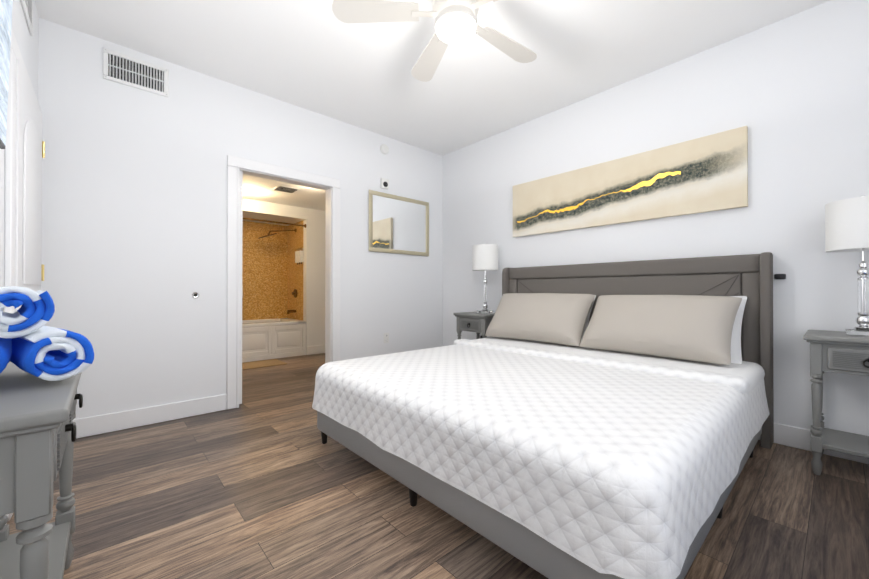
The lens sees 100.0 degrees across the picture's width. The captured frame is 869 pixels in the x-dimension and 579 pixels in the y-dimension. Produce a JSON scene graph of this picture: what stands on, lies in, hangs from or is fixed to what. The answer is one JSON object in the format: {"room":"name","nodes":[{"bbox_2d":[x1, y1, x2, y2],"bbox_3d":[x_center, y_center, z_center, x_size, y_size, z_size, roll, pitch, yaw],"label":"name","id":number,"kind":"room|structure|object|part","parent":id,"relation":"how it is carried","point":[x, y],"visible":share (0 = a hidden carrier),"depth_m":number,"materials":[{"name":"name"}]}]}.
{"room":"bedroom","nodes":[
{"label":"bedroom","id":0,"kind":"room"},
{"bbox_2d":[0,0,38,311],"bbox_3d":[-0.981,-0.382,0.519,0.120,2.740,5.010,0,0,-42],"label":"wall","id":1,"kind":"structure","parent":0,"point":[28,43],"depth_m":1.86,"materials":[{"name":"white paint"}]},
{"bbox_2d":[0,0,12,148],"bbox_3d":[-1.125,-0.860,0.829,0.076,0.720,1.240,0,0,-42],"label":"painting","id":2,"kind":"object","parent":1,"relation":"attached to","point":[5,22],"visible":1,"depth_m":1.25,"materials":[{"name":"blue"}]},
{"bbox_2d":[4,29,44,520],"bbox_3d":[-2.123,-0.063,1.959,0.116,2.115,0.990,0,0,-42],"label":"door","id":3,"kind":"structure","parent":1,"relation":"in","point":[24,156],"depth_m":1.72,"materials":[{"name":"white paint"}]},
{"bbox_2d":[20,0,33,35],"bbox_3d":[-2.161,-1.553,1.931,0.013,0.215,0.400,0,0,-42],"label":"air vent","id":4,"kind":"object","parent":1,"relation":"in","point":[27,6],"visible":1,"depth_m":1.99,"materials":[{"name":"white"}]},
{"bbox_2d":[38,18,442,418],"bbox_3d":[-1.255,-0.367,3.567,3.560,2.740,0.120,0,0,-42],"label":"wall","id":5,"kind":"structure","parent":0,"point":[134,219],"depth_m":2.81,"materials":[{"name":"white paint"}]},
{"bbox_2d":[103,48,168,96],"bbox_3d":[-2.167,-1.574,2.658,0.370,0.215,0.013,0,0,-42],"label":"air vent","id":6,"kind":"object","parent":5,"relation":"in","point":[123,69],"visible":1,"depth_m":2.65,"materials":[{"name":"white metal"}]},
{"bbox_2d":[72,394,226,438],"bbox_3d":[-2.121,0.933,2.688,1.045,0.130,0.015,0,0,-42],"label":"baseboard","id":7,"kind":"structure","parent":5,"relation":"attached to","point":[111,422],"depth_m":2.68,"materials":[{"name":"white paint"}]},
{"bbox_2d":[192,292,198,297],"bbox_3d":[-1.900,0.044,2.897,0.052,0.052,0.006,0,0,-42],"label":"stopper","id":8,"kind":"object","parent":5,"relation":"attached to","point":[195,294],"visible":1,"depth_m":2.90,"materials":[{"name":"silver metal"}]},
{"bbox_2d":[226,155,339,409],"bbox_3d":[-1.387,-0.061,3.428,1.030,2.125,0.147,0,0,-42],"label":"door frame","id":9,"kind":"structure","parent":5,"relation":"attached to","point":[235,164],"depth_m":3.17,"materials":[{"name":"white paint"}]},
{"bbox_2d":[380,144,388,153],"bbox_3d":[-0.558,-1.580,4.099,0.110,0.110,0.032,0,0,-42],"label":"smoke detector","id":10,"kind":"object","parent":5,"relation":"attached to","point":[384,148],"visible":0.98,"depth_m":4.08,"materials":[{"name":"white plastic"}]},
{"bbox_2d":[381,178,388,188],"bbox_3d":[-0.558,-1.190,4.097,0.100,0.110,0.032,0,0,-42],"label":"speaker","id":11,"kind":"object","parent":5,"relation":"attached to","point":[384,183],"visible":1,"depth_m":4.08},
{"bbox_2d":[384,333,388,342],"bbox_3d":[-0.544,0.548,4.118,0.070,0.115,0.008,0,0,-42],"label":"electrical outlet","id":12,"kind":"object","parent":5,"relation":"attached to","point":[386,337],"visible":1,"depth_m":4.12,"materials":[{"name":"white plastic"}]},
{"bbox_2d":[369,190,428,255],"bbox_3d":[-0.393,-0.749,4.251,0.865,0.670,0.020,0,0,-42],"label":"wall mirror","id":13,"kind":"object","parent":5,"relation":"attached to","point":[398,224],"visible":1,"depth_m":4.22,"materials":[{"name":"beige mirror"}]},
{"bbox_2d":[242,221,285,319],"bbox_3d":[-3.117,-0.087,5.752,1.730,2.200,0.100,0,0,-42],"label":"wall tile","id":14,"kind":"structure","parent":0,"point":[272,275],"depth_m":5.97,"materials":[{"name":"brown tile"}]},
{"bbox_2d":[243,217,305,238],"label":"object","id":15,"kind":"object","parent":14,"relation":"attached to","point":[295,230],"depth_m":5.53,"materials":[{"name":"brown metal"}]},
{"bbox_2d":[243,198,324,354],"bbox_3d":[-2.338,-0.124,5.390,2.740,2.270,0.120,0,0,-42],"label":"wall","id":16,"kind":"structure","parent":0,"point":[314,272],"depth_m":5.68,"materials":[{"name":"white paint"}]},
{"bbox_2d":[286,221,302,319],"bbox_3d":[-2.244,-0.086,6.001,0.100,2.200,0.660,0,0,-42],"label":"wall tile","id":17,"kind":"structure","parent":16,"relation":"attached to","point":[294,240],"depth_m":6.00,"materials":[{"name":"brown tile"}]},
{"bbox_2d":[287,310,295,313],"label":"bathtub spout","id":18,"kind":"object","parent":17,"relation":"attached to","point":[288,311],"depth_m":5.87,"materials":[{"name":"brown metal"}]},
{"bbox_2d":[292,289,297,297],"label":"shower faucet handle","id":19,"kind":"object","parent":17,"relation":"attached to","point":[294,292],"depth_m":5.92,"materials":[{"name":"brown metal"}]},
{"bbox_2d":[295,248,303,264],"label":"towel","id":20,"kind":"object","parent":17,"relation":"attached to","point":[299,256],"depth_m":5.72,"materials":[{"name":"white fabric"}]},
{"bbox_2d":[307,345,324,354],"bbox_3d":[-1.679,0.948,5.888,0.789,0.130,0.019,0,0,-42],"label":"baseboard","id":21,"kind":"structure","parent":16,"relation":"attached to","point":[317,349],"depth_m":5.70,"materials":[{"name":"white paint"}]},
{"bbox_2d":[243,174,325,225],"bbox_3d":[-1.943,-1.216,4.958,2.740,0.250,2.860,0,0,-42],"label":"ceiling","id":22,"kind":"structure","parent":0,"point":[308,197],"depth_m":4.94,"materials":[{"name":"white paint"}]},
{"bbox_2d":[243,189,255,192],"bbox_3d":[-2.390,-1.255,4.662,0.200,0.014,0.200,0,0,-42],"label":"recessed light","id":23,"kind":"object","parent":22,"relation":"in","point":[248,191],"visible":0.9,"depth_m":4.64,"materials":[{"name":"white paint"}]},
{"bbox_2d":[272,185,299,192],"bbox_3d":[-1.863,-1.254,4.572,0.260,0.016,0.260,0,0,-42],"label":"ceiling vent","id":24,"kind":"object","parent":22,"relation":"in","point":[286,189],"visible":1,"depth_m":4.54,"materials":[{"name":"white metal"}]},
{"bbox_2d":[35,0,829,155],"bbox_3d":[0.384,-1.796,1.760,3.800,0.100,5.010,0,0,-42],"label":"ceiling","id":25,"kind":"structure","parent":0,"point":[317,56],"depth_m":2.63,"materials":[{"name":"white paint"}]},
{"bbox_2d":[332,0,536,81],"bbox_3d":[0.156,-1.550,1.987,1.229,0.389,1.260,0,0,-42],"label":"ceiling fan","id":26,"kind":"object","parent":25,"relation":"hanging from","point":[455,22],"visible":1,"depth_m":1.96,"materials":[{"name":"white"}]},
{"bbox_2d":[7,353,868,578],"bbox_3d":[-0.615,1.049,2.852,4.160,0.100,8.350,0,0,-42],"label":"floor","id":27,"kind":"structure","parent":0,"point":[262,481],"depth_m":1.62,"materials":[{"name":"wood"}]},
{"bbox_2d":[0,362,82,578],"bbox_3d":[-1.111,0.613,0.957,0.256,0.755,0.880,0,0,-42],"label":"console table","id":28,"kind":"object","parent":27,"relation":"on","point":[37,430],"visible":0.98,"depth_m":0.72,"materials":[{"name":"grey paint"}]},
{"bbox_2d":[0,286,93,380],"bbox_3d":[-1.080,0.107,0.945,0.294,0.231,0.364,0,0,-42],"label":"towels","id":29,"kind":"object","parent":28,"relation":"on","point":[31,343],"visible":1,"depth_m":0.87,"materials":[{"name":"blue fabric"}]},
{"bbox_2d":[242,359,286,369],"bbox_3d":[-2.475,1.002,4.790,0.900,0.012,0.460,0,0,-42],"label":"bath mat","id":30,"kind":"object","parent":27,"relation":"on","point":[259,364],"visible":0.52,"depth_m":4.90,"materials":[{"name":"beige fabric"}]},
{"bbox_2d":[242,318,305,362],"bbox_3d":[-2.814,0.746,5.413,1.522,0.530,0.794,0,0,-42],"label":"bathtub","id":31,"kind":"object","parent":27,"relation":"on","point":[266,339],"visible":0.58,"depth_m":5.33,"materials":[{"name":"white ceramic"}]},
{"bbox_2d":[453,312,494,338],"bbox_3d":[0.504,0.629,3.946,0.405,0.750,0.450,0,0,-42],"label":"nightstand","id":32,"kind":"object","parent":27,"relation":"on","point":[478,323],"visible":0.23,"depth_m":3.80,"materials":[{"name":"grey paint"}]},
{"bbox_2d":[472,243,497,312],"bbox_3d":[0.547,-0.124,3.928,0.280,0.755,0.280,0,0,-42],"label":"lamp","id":33,"kind":"object","parent":32,"relation":"on","point":[485,257],"visible":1,"depth_m":3.82,"materials":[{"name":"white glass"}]},
{"bbox_2d":[312,252,773,578],"bbox_3d":[0.674,0.379,2.382,2.257,1.235,2.080,0,0,-42],"label":"bed","id":34,"kind":"object","parent":27,"relation":"on","point":[611,420],"visible":1,"depth_m":1.65,"materials":[{"name":"grey fabric"}]},
{"bbox_3d":[0.641,0.847,2.350,2.090,0.300,2.000,0,0,-42],"label":"frame","id":35,"kind":"part","parent":34,"relation":"part of","materials":[{"name":"grey fabric"}]},
{"bbox_3d":[0.647,0.588,2.357,2.065,0.257,2.024,0,0,-42],"label":"mattress","id":36,"kind":"part","parent":34,"relation":"part of","materials":[{"name":"white fabric"}]},
{"bbox_3d":[1.452,0.383,3.085,0.160,1.235,2.070,0,0,-42],"label":"headboard","id":37,"kind":"part","parent":34,"relation":"part of","materials":[{"name":"grey wood"}]},
{"bbox_2d":[803,330,868,474],"bbox_3d":[2.304,0.620,1.940,0.425,0.750,0.460,0,0,-42],"label":"nightstand","id":38,"kind":"object","parent":27,"relation":"on","point":[843,352],"visible":1,"depth_m":1.94,"materials":[{"name":"grey paint"}]},
{"bbox_2d":[825,195,868,335],"bbox_3d":[2.317,-0.134,1.969,0.280,0.755,0.280,0,0,-42],"label":"lamp","id":39,"kind":"object","parent":38,"relation":"on","point":[846,225],"visible":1,"depth_m":1.95,"materials":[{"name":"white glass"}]},
{"bbox_2d":[443,0,868,435],"bbox_3d":[1.749,-0.370,2.987,0.120,2.740,5.010,0,0,-42],"label":"wall","id":40,"kind":"structure","parent":0,"point":[791,93],"depth_m":2.46,"materials":[{"name":"white paint"}]},
{"bbox_2d":[513,126,747,236],"bbox_3d":[1.478,-0.829,3.168,0.038,0.540,1.900,0,0,-42],"label":"canvas art","id":41,"kind":"object","parent":40,"relation":"attached to","point":[708,173],"visible":0.93,"depth_m":2.92,"materials":[{"name":"fabric"}]},
{"bbox_2d":[774,274,785,278],"bbox_3d":[2.225,-0.083,2.348,0.027,0.036,0.055,0,0,-42],"label":"sensor device","id":42,"kind":"object","parent":40,"relation":"attached to","point":[779,276],"visible":1,"depth_m":2.34,"materials":[{"name":"black plastic"}]},
{"bbox_2d":[759,423,868,463],"bbox_3d":[1.697,0.934,2.934,0.019,0.130,4.770,0,0,-42],"label":"baseboard","id":43,"kind":"structure","parent":40,"relation":"attached to","point":[793,436],"depth_m":2.28,"materials":[{"name":"white paint"}]}
]}

